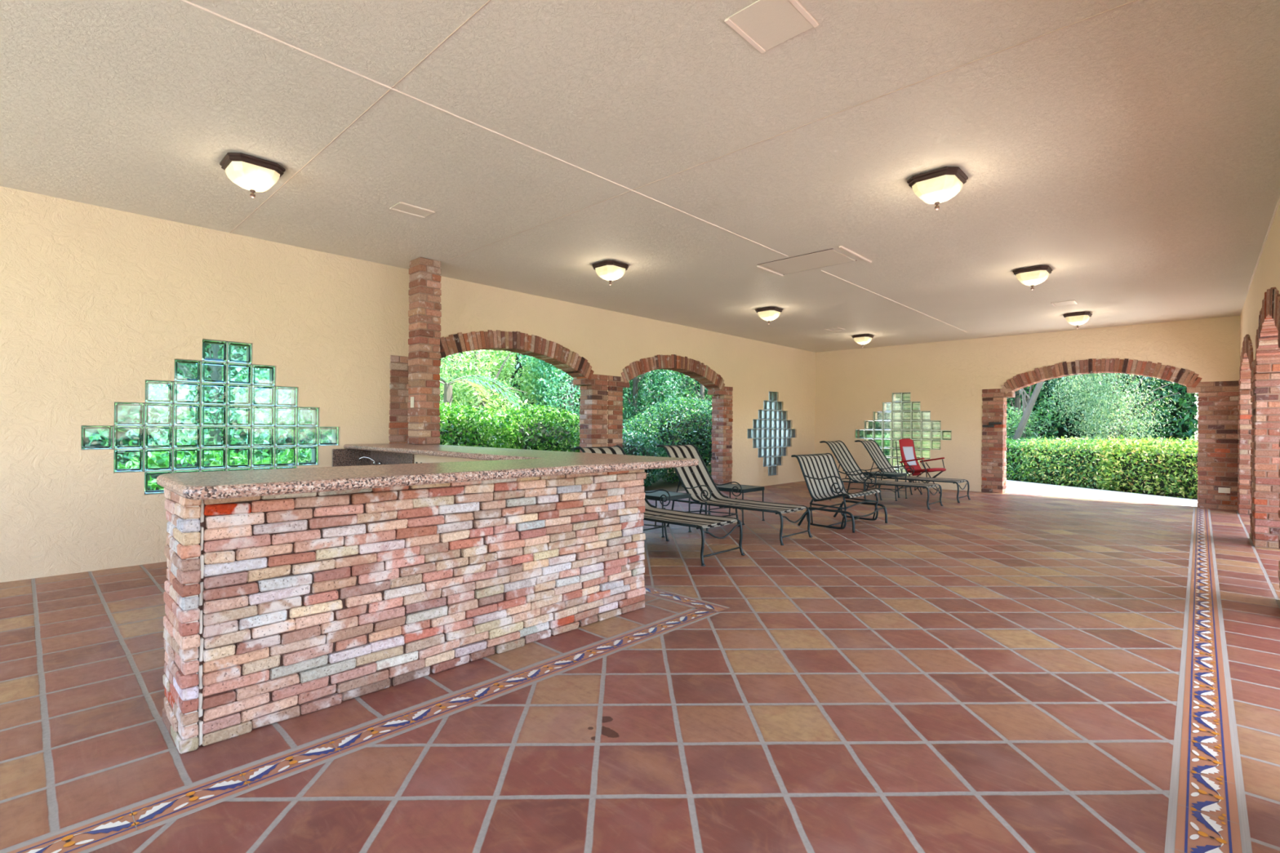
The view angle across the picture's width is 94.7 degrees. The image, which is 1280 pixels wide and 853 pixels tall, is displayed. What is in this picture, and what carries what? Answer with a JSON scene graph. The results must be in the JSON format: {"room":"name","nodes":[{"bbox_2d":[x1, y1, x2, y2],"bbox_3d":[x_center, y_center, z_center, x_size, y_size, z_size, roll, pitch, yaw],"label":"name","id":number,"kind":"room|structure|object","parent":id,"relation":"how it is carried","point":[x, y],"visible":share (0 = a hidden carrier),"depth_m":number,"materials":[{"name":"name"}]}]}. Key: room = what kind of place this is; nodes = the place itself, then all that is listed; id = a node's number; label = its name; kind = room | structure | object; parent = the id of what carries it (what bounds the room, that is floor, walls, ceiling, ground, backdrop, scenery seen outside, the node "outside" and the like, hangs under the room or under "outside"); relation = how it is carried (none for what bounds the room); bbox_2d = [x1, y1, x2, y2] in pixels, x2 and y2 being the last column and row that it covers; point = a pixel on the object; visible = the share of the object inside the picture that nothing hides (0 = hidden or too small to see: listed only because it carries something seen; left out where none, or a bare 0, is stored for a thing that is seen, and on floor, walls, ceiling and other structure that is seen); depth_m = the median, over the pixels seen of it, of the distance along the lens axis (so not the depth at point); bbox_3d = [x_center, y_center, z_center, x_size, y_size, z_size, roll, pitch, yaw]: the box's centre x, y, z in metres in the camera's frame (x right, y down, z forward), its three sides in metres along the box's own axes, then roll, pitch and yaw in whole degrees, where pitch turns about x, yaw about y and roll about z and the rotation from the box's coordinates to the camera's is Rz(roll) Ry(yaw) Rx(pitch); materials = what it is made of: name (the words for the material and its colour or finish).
{"room":"covered patio","nodes":[
{"label":"covered patio","id":0,"kind":"room"},
{"bbox_2d":[0,186,815,582],"bbox_3d":[-1.438,-0.296,8.451,0.260,3.070,16.670,0,0,44],"label":"wall","id":1,"kind":"structure","parent":0,"point":[97,303],"depth_m":5.29,"materials":[{"name":"paint"}]},
{"bbox_2d":[80,339,338,494],"bbox_3d":[-4.000,0.098,5.689,0.095,1.832,2.035,0,0,44],"label":"window","id":2,"kind":"structure","parent":1,"relation":"in","point":[223,411],"depth_m":5.58,"materials":[{"name":"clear glass"}]},
{"bbox_2d":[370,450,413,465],"bbox_3d":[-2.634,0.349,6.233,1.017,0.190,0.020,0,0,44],"label":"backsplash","id":3,"kind":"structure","parent":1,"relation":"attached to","point":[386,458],"depth_m":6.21,"materials":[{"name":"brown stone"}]},
{"bbox_2d":[388,329,608,452],"bbox_3d":[-1.788,-0.028,8.085,0.308,2.528,3.443,0,0,44],"label":"trim","id":4,"kind":"structure","parent":1,"relation":"attached to","point":[593,402],"depth_m":8.18,"materials":[{"name":"brick"}]},
{"bbox_2d":[607,354,733,491],"bbox_3d":[0.566,-0.008,10.563,0.307,2.526,3.408,0,0,44],"label":"trim","id":5,"kind":"structure","parent":1,"relation":"attached to","point":[722,431],"depth_m":11.08,"materials":[{"name":"brick"}]},
{"bbox_2d":[747,391,795,475],"bbox_3d":[2.846,0.153,12.895,0.095,1.832,2.035,0,0,44],"label":"window","id":6,"kind":"structure","parent":1,"relation":"in","point":[771,433],"depth_m":12.87,"materials":[{"name":"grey glass"}]},
{"bbox_2d":[0,0,1279,352],"bbox_3d":[1.917,-1.945,5.477,9.882,0.280,17.360,0,0,44],"label":"ceiling","id":7,"kind":"structure","parent":0,"point":[1131,152],"depth_m":3.77,"materials":[{"name":"paint"}]},
{"bbox_2d":[219,152,285,198],"bbox_3d":[-2.724,-1.725,4.146,0.344,0.234,0.344,0,0,44],"label":"ceiling light","id":8,"kind":"object","parent":7,"relation":"attached to","point":[253,174],"visible":1,"depth_m":4.06,"materials":[{"name":"white glass"}]},
{"bbox_2d":[229,0,490,233],"bbox_3d":[-1.479,-1.835,3.317,6.735,0.013,0.005,0,0,44],"label":"trim","id":9,"kind":"structure","parent":7,"relation":"attached to","point":[488,1],"depth_m":3.26,"materials":[{"name":"beige"}]},
{"bbox_2d":[389,201,435,217],"bbox_3d":[-1.924,-1.829,4.987,0.208,0.012,0.300,0,0,44],"label":"ceiling vent","id":10,"kind":"object","parent":7,"relation":"in","point":[403,207],"visible":1,"depth_m":4.98,"materials":[{"name":"beige metal"}]},
{"bbox_2d":[180,0,787,257],"bbox_3d":[-1.465,-1.833,3.061,0.010,0.017,8.800,0,0,44],"label":"trim","id":11,"kind":"structure","parent":7,"relation":"attached to","point":[184,1],"depth_m":3.31,"materials":[{"name":"beige"}]},
{"bbox_2d":[592,259,628,285],"bbox_3d":[-0.333,-1.706,6.633,0.344,0.234,0.344,0,0,44],"label":"ceiling light","id":12,"kind":"object","parent":7,"relation":"attached to","point":[609,270],"visible":1,"depth_m":6.54,"materials":[{"name":"white glass"}]},
{"bbox_2d":[755,306,782,324],"bbox_3d":[1.982,-1.687,9.055,0.344,0.234,0.344,0,0,44],"label":"ceiling light","id":13,"kind":"object","parent":7,"relation":"attached to","point":[767,313],"visible":1,"depth_m":8.96,"materials":[{"name":"white glass"}]},
{"bbox_2d":[724,0,818,53],"bbox_3d":[0.591,-1.809,2.639,0.298,0.012,0.310,0,0,44],"label":"ceiling access panel","id":14,"kind":"object","parent":7,"relation":"in","point":[765,24],"visible":1,"depth_m":2.63,"materials":[{"name":"beige paint"}]},
{"bbox_2d":[448,0,1137,259],"bbox_3d":[0.233,-1.822,4.261,6.447,0.013,0.004,0,0,44],"label":"trim","id":15,"kind":"structure","parent":7,"relation":"attached to","point":[1134,0],"depth_m":3.28,"materials":[{"name":"beige paint"}]},
{"bbox_2d":[756,245,871,276],"bbox_3d":[1.888,-1.795,6.489,1.030,0.020,0.750,0,0,44],"label":"ceiling hatch","id":16,"kind":"object","parent":7,"relation":"attached to","point":[828,257],"visible":1,"depth_m":6.44,"materials":[{"name":"beige paint"}]},
{"bbox_2d":[824,327,845,331],"bbox_3d":[3.578,-1.785,10.822,0.268,0.012,0.300,0,0,44],"label":"ceiling vent","id":17,"kind":"object","parent":7,"relation":"in","point":[833,328],"visible":1,"depth_m":10.83,"materials":[{"name":"beige"}]},
{"bbox_2d":[851,333,874,347],"bbox_3d":[4.365,-1.668,11.549,0.344,0.234,0.344,0,0,44],"label":"ceiling light","id":18,"kind":"object","parent":7,"relation":"attached to","point":[863,339],"visible":1,"depth_m":11.46,"materials":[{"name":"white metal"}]},
{"bbox_2d":[820,270,966,332],"bbox_3d":[4.100,-1.789,8.919,0.010,0.017,5.840,0,0,44],"label":"trim","id":19,"kind":"structure","parent":7,"relation":"attached to","point":[820,270],"depth_m":8.18,"materials":[{"name":"beige paint"}]},
{"bbox_2d":[906,166,968,210],"bbox_3d":[2.154,-1.686,4.271,0.344,0.234,0.344,0,0,44],"label":"ceiling light","id":20,"kind":"object","parent":7,"relation":"attached to","point":[939,185],"visible":1,"depth_m":4.18,"materials":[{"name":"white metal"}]},
{"bbox_2d":[1013,265,1052,290],"bbox_3d":[4.461,-1.667,6.699,0.344,0.234,0.344,0,0,44],"label":"ceiling light","id":21,"kind":"object","parent":7,"relation":"attached to","point":[1032,276],"visible":1,"depth_m":6.61,"materials":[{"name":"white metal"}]},
{"bbox_2d":[1050,300,1077,306],"bbox_3d":[6.079,-1.765,8.445,0.278,0.012,0.280,0,0,44],"label":"ceiling vent","id":22,"kind":"object","parent":7,"relation":"in","point":[1068,302],"visible":1,"depth_m":8.44,"materials":[{"name":"beige"}]},
{"bbox_2d":[1062,311,1092,328],"bbox_3d":[6.851,-1.648,9.229,0.344,0.234,0.344,0,0,44],"label":"ceiling light","id":23,"kind":"object","parent":7,"relation":"attached to","point":[1077,318],"visible":1,"depth_m":9.14,"materials":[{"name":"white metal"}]},
{"bbox_2d":[0,480,1279,852],"bbox_3d":[1.716,1.314,5.402,9.632,0.100,16.610,0,0,44],"label":"floor","id":24,"kind":"structure","parent":0,"point":[987,672],"depth_m":2.58,"materials":[{"name":"tile"}]},
{"bbox_2d":[0,608,719,852],"bbox_3d":[-1.754,1.234,1.684,0.189,0.003,6.440,0,0,44],"label":"trim","id":25,"kind":"structure","parent":24,"relation":"on","point":[100,832],"depth_m":2.22,"materials":[{"name":"tile"}]},
{"bbox_2d":[332,448,413,466],"bbox_3d":[-2.781,0.737,6.097,1.043,0.982,0.418,0,0,44],"label":"backsplash","id":26,"kind":"structure","parent":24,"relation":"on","point":[340,457],"depth_m":6.37,"materials":[{"name":"brown stone"}]},
{"bbox_2d":[358,456,382,465],"bbox_3d":[-2.861,0.380,6.322,0.285,0.123,0.128,0,0,15],"label":"faucet","id":27,"kind":"object","parent":26,"relation":"on","point":[360,458],"visible":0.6,"depth_m":6.30,"materials":[{"name":"silver metal"}]},
{"bbox_2d":[162,454,646,754],"bbox_3d":[-2.204,0.742,4.580,3.967,0.981,2.775,0,0,44],"label":"bar","id":28,"kind":"object","parent":24,"relation":"on","point":[278,607],"visible":0.86,"depth_m":2.73,"materials":[{"name":"brick"}]},
{"bbox_2d":[155,443,698,499],"bbox_3d":[-2.095,0.225,4.476,4.261,0.048,2.834,0,0,44],"label":"countertop","id":29,"kind":"structure","parent":28,"relation":"on","point":[497,464],"depth_m":2.81,"materials":[{"name":"beige stone"}]},
{"bbox_2d":[407,257,441,444],"bbox_3d":[-2.392,-0.819,6.542,0.276,2.032,0.265,0,0,44],"label":"brick column","id":30,"kind":"structure","parent":29,"relation":"on","point":[424,292],"depth_m":6.45,"materials":[{"name":"red brick"}]},
{"bbox_2d":[410,396,413,407],"bbox_3d":[-2.493,-0.265,6.441,0.075,0.118,0.014,0,0,44],"label":"light switch","id":31,"kind":"object","parent":30,"relation":"attached to","point":[411,397],"visible":1,"depth_m":6.43,"materials":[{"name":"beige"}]},
{"bbox_2d":[573,445,745,566],"bbox_3d":[0.138,0.741,6.160,1.849,1.027,0.702,0,0,44],"label":"chaise lounge","id":32,"kind":"object","parent":24,"relation":"on","point":[653,513],"visible":0.55,"depth_m":5.95,"materials":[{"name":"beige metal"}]},
{"bbox_2d":[644,489,691,537],"bbox_3d":[0.229,1.024,7.023,0.594,0.455,0.524,0,0,44],"label":"side table","id":33,"kind":"object","parent":24,"relation":"on","point":[655,495],"visible":0.43,"depth_m":6.89,"materials":[{"name":"black metal"}]},
{"bbox_2d":[644,585,729,613],"bbox_3d":[-0.999,1.240,5.495,4.300,0.003,0.189,0,0,44],"label":"trim","id":34,"kind":"structure","parent":24,"relation":"on","point":[680,599],"depth_m":4.24,"materials":[{"name":"tile"}]},
{"bbox_2d":[656,444,812,545],"bbox_3d":[1.082,0.748,7.125,1.849,1.027,0.702,0,0,44],"label":"chaise lounge","id":35,"kind":"object","parent":24,"relation":"on","point":[697,480],"visible":0.91,"depth_m":7.34,"materials":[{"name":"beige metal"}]},
{"bbox_2d":[708,484,764,524],"bbox_3d":[1.292,1.033,7.924,0.594,0.455,0.524,0,0,44],"label":"side table","id":36,"kind":"object","parent":24,"relation":"on","point":[745,488],"visible":0.56,"depth_m":7.80,"materials":[{"name":"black metal"}]},
{"bbox_2d":[791,453,887,533],"bbox_3d":[2.598,0.823,7.691,0.868,0.903,1.040,0,0,44],"label":"armchair","id":37,"kind":"object","parent":24,"relation":"on","point":[820,473],"visible":1,"depth_m":7.74,"materials":[{"name":"metal"}]},
{"bbox_2d":[819,440,943,510],"bbox_3d":[4.037,0.772,9.966,1.849,1.027,0.702,0,0,44],"label":"chaise lounge","id":38,"kind":"object","parent":24,"relation":"on","point":[845,459],"visible":0.95,"depth_m":10.21,"materials":[{"name":"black metal"}]},
{"bbox_2d":[863,471,907,501],"bbox_3d":[4.390,1.058,10.539,0.594,0.455,0.524,0,0,44],"label":"side table","id":39,"kind":"object","parent":24,"relation":"on","point":[895,475],"visible":0.64,"depth_m":10.43,"materials":[{"name":"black metal"}]},
{"bbox_2d":[854,440,970,502],"bbox_3d":[4.973,0.779,10.843,1.849,1.027,0.702,0,0,44],"label":"chaise lounge","id":40,"kind":"object","parent":24,"relation":"on","point":[872,446],"visible":0.85,"depth_m":11.07,"materials":[{"name":"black metal"}]},
{"bbox_2d":[895,438,946,494],"bbox_3d":[5.481,0.770,11.512,0.636,1.048,0.766,0,0,-26],"label":"folding chair","id":41,"kind":"object","parent":24,"relation":"on","point":[907,447],"visible":0.91,"depth_m":11.66,"materials":[{"name":"red fabric"}]},
{"bbox_2d":[1164,507,1252,852],"bbox_3d":[3.449,1.275,3.604,0.189,0.003,16.390,0,0,44],"label":"trim","id":42,"kind":"structure","parent":24,"relation":"on","point":[1207,813],"depth_m":2.43,"materials":[{"name":"tile"}]},
{"bbox_2d":[814,315,1239,492],"bbox_3d":[6.911,-0.230,11.837,7.182,3.070,0.260,0,0,44],"label":"wall","id":43,"kind":"structure","parent":0,"point":[948,379],"depth_m":11.96,"materials":[{"name":"paint"}]},
{"bbox_2d":[855,392,951,475],"bbox_3d":[5.729,0.176,12.891,2.035,1.832,0.095,0,0,44],"label":"window","id":44,"kind":"structure","parent":43,"relation":"in","point":[902,418],"depth_m":12.85,"materials":[{"name":"green glass"}]},
{"bbox_2d":[982,422,1001,426],"bbox_3d":[6.922,-0.035,11.590,0.330,0.100,0.040,0,0,44],"label":"brick","id":45,"kind":"object","parent":43,"relation":"attached to","point":[990,424],"visible":1,"depth_m":11.58,"materials":[{"name":"brick"}]},
{"bbox_2d":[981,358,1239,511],"bbox_3d":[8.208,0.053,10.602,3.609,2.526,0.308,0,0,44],"label":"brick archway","id":46,"kind":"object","parent":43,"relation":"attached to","point":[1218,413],"depth_m":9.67,"materials":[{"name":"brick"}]},
{"bbox_2d":[1217,487,1230,493],"bbox_3d":[9.278,1.014,9.360,0.135,0.085,0.010,0,0,44],"label":"outlet cover","id":47,"kind":"object","parent":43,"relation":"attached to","point":[1220,490],"visible":1,"depth_m":9.36,"materials":[{"name":"beige plastic"}]},
{"bbox_2d":[1240,203,1279,360],"bbox_3d":[3.957,-0.253,3.325,0.260,3.070,16.670,0,0,44],"label":"wall","id":48,"kind":"structure","parent":0,"point":[1267,275],"depth_m":6.00,"materials":[{"name":"paint"}]},
{"bbox_2d":[1236,334,1253,541],"bbox_3d":[8.233,0.052,7.828,0.308,2.528,3.558,0,0,44],"label":"trim","id":49,"kind":"structure","parent":48,"relation":"attached to","point":[1246,422],"depth_m":8.83,"materials":[{"name":"brick"}]},
{"bbox_2d":[1248,195,1279,289],"bbox_3d":[2.953,-1.795,2.450,0.016,0.022,14.000,0,0,44],"label":"trim","id":50,"kind":"structure","parent":48,"relation":"attached to","point":[1278,201],"depth_m":5.52,"materials":[{"name":"beige paint"}]},
{"bbox_2d":[1251,287,1279,588],"bbox_3d":[5.825,0.033,5.294,0.307,2.528,3.466,0,0,44],"label":"trim","id":51,"kind":"structure","parent":48,"relation":"attached to","point":[1265,533],"depth_m":6.30,"materials":[{"name":"brick"}]},
{"label":"outside","id":52,"kind":"structure","parent":0,"visible":0},
{"bbox_2d":[644,453,1197,506],"bbox_3d":[6.696,1.386,14.318,130.000,0.075,150.000,0,0,44],"label":"ground","id":53,"kind":"structure","parent":52,"point":[1017,486],"depth_m":12.31,"materials":[{"name":"concrete"}]},
{"bbox_2d":[436,402,520,448],"bbox_3d":[-3.112,0.457,9.880,1.862,1.760,2.580,0,0,44],"label":"shrub","id":54,"kind":"object","parent":53,"relation":"on","point":[454,431],"visible":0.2,"depth_m":9.64,"materials":[{"name":"green plant"}]},
{"bbox_2d":[439,374,520,417],"bbox_3d":[-4.077,0.007,12.396,4.259,2.627,3.815,0,0,44],"label":"palm","id":55,"kind":"object","parent":53,"relation":"on","point":[447,395],"visible":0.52,"depth_m":12.48,"materials":[{"name":"green plant"}]},
{"bbox_2d":[439,349,555,431],"bbox_3d":[-4.609,-0.963,16.850,4.265,4.553,4.078,0,0,44],"label":"tree","id":56,"kind":"object","parent":53,"relation":"on","point":[493,360],"visible":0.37,"depth_m":16.74,"materials":[{"name":"green plant"}]},
{"bbox_2d":[484,404,580,452],"bbox_3d":[-1.869,0.461,11.392,1.941,1.776,2.468,0,0,44],"label":"shrub","id":57,"kind":"object","parent":53,"relation":"on","point":[534,435],"visible":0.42,"depth_m":10.76,"materials":[{"name":"green plant"}]},
{"bbox_2d":[515,352,582,447],"bbox_3d":[-2.161,-1.107,17.372,3.062,4.879,3.516,0,0,-44],"label":"tree","id":58,"kind":"object","parent":53,"relation":"on","point":[557,375],"visible":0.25,"depth_m":16.73,"materials":[{"name":"green plant"}]},
{"bbox_2d":[622,429,669,487],"bbox_3d":[-0.242,0.702,12.866,2.742,1.310,2.030,0,0,-33],"label":"shrub","id":59,"kind":"object","parent":53,"relation":"on","point":[631,447],"visible":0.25,"depth_m":12.48,"materials":[{"name":"green plant"}]},
{"bbox_2d":[622,368,681,439],"bbox_3d":[-0.232,-1.395,20.756,2.983,5.486,4.282,0,0,-35],"label":"tree","id":60,"kind":"object","parent":53,"relation":"on","point":[628,411],"visible":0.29,"depth_m":20.20,"materials":[{"name":"green plant"}]},
{"bbox_2d":[622,395,712,483],"bbox_3d":[0.882,0.307,14.564,2.642,2.112,3.686,0,0,44],"label":"shrub","id":61,"kind":"object","parent":53,"relation":"on","point":[685,425],"visible":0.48,"depth_m":13.80,"materials":[{"name":"green plant"}]},
{"bbox_2d":[647,368,712,415],"bbox_3d":[2.881,-1.429,23.816,4.361,5.604,4.013,0,0,-31],"label":"tree","id":62,"kind":"object","parent":53,"relation":"on","point":[701,396],"visible":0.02,"depth_m":23.76,"materials":[{"name":"green plant"}]},
{"bbox_2d":[440,351,1199,453],"bbox_3d":[-1.323,-3.814,19.993,59.700,10.640,25.270,0,0,-7],"label":"trees","id":63,"kind":"object","parent":53,"relation":"on","point":[1057,430],"visible":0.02,"depth_m":25.94,"materials":[{"name":"green plant"}]},
{"bbox_2d":[1013,381,1044,447],"bbox_3d":[10.690,-1.755,15.846,2.432,6.447,4.389,0,0,-42],"label":"tree","id":64,"kind":"object","parent":53,"relation":"on","point":[1029,404],"visible":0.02,"depth_m":16.06,"materials":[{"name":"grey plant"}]},
{"bbox_2d":[1005,393,1064,441],"bbox_3d":[10.897,0.237,16.649,1.780,2.400,1.300,0,0,44],"label":"tree","id":65,"kind":"object","parent":53,"relation":"on","point":[1025,431],"visible":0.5,"depth_m":16.52,"materials":[{"name":"green plant"}]},
{"bbox_2d":[1006,375,1075,438],"bbox_3d":[15.110,-2.591,22.974,5.397,8.123,4.142,0,0,44],"label":"tree","id":66,"kind":"object","parent":53,"relation":"on","point":[1018,400],"visible":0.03,"depth_m":23.08,"materials":[{"name":"green plant"}]},
{"bbox_2d":[1005,435,1081,482],"bbox_3d":[10.162,0.840,15.915,2.220,1.204,2.581,0,0,-15],"label":"shrub","id":67,"kind":"object","parent":53,"relation":"on","point":[1013,453],"visible":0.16,"depth_m":15.15,"materials":[{"name":"green plant"}]},
{"bbox_2d":[1016,435,1159,491],"bbox_3d":[10.688,0.825,14.015,2.173,1.242,2.561,0,0,-15],"label":"shrub","id":68,"kind":"object","parent":53,"relation":"on","point":[1077,465],"visible":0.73,"depth_m":13.86,"materials":[{"name":"green plant"}]},
{"bbox_2d":[1041,373,1178,452],"bbox_3d":[12.564,-1.113,15.870,2.892,5.127,2.586,0,0,44],"label":"weeping tree","id":69,"kind":"object","parent":53,"relation":"on","point":[1112,403],"visible":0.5,"depth_m":15.60,"materials":[{"name":"green plant"}]},
{"bbox_2d":[1092,435,1198,499],"bbox_3d":[11.215,0.814,12.161,2.199,1.266,2.507,0,0,-15],"label":"shrub","id":70,"kind":"object","parent":53,"relation":"on","point":[1161,472],"visible":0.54,"depth_m":12.10,"materials":[{"name":"green plant"}]},
{"bbox_2d":[1136,375,1199,435],"bbox_3d":[16.503,-2.631,16.889,4.239,8.225,4.306,0,0,33],"label":"tree","id":71,"kind":"object","parent":53,"relation":"on","point":[1182,386],"visible":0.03,"depth_m":17.93,"materials":[{"name":"green plant"}]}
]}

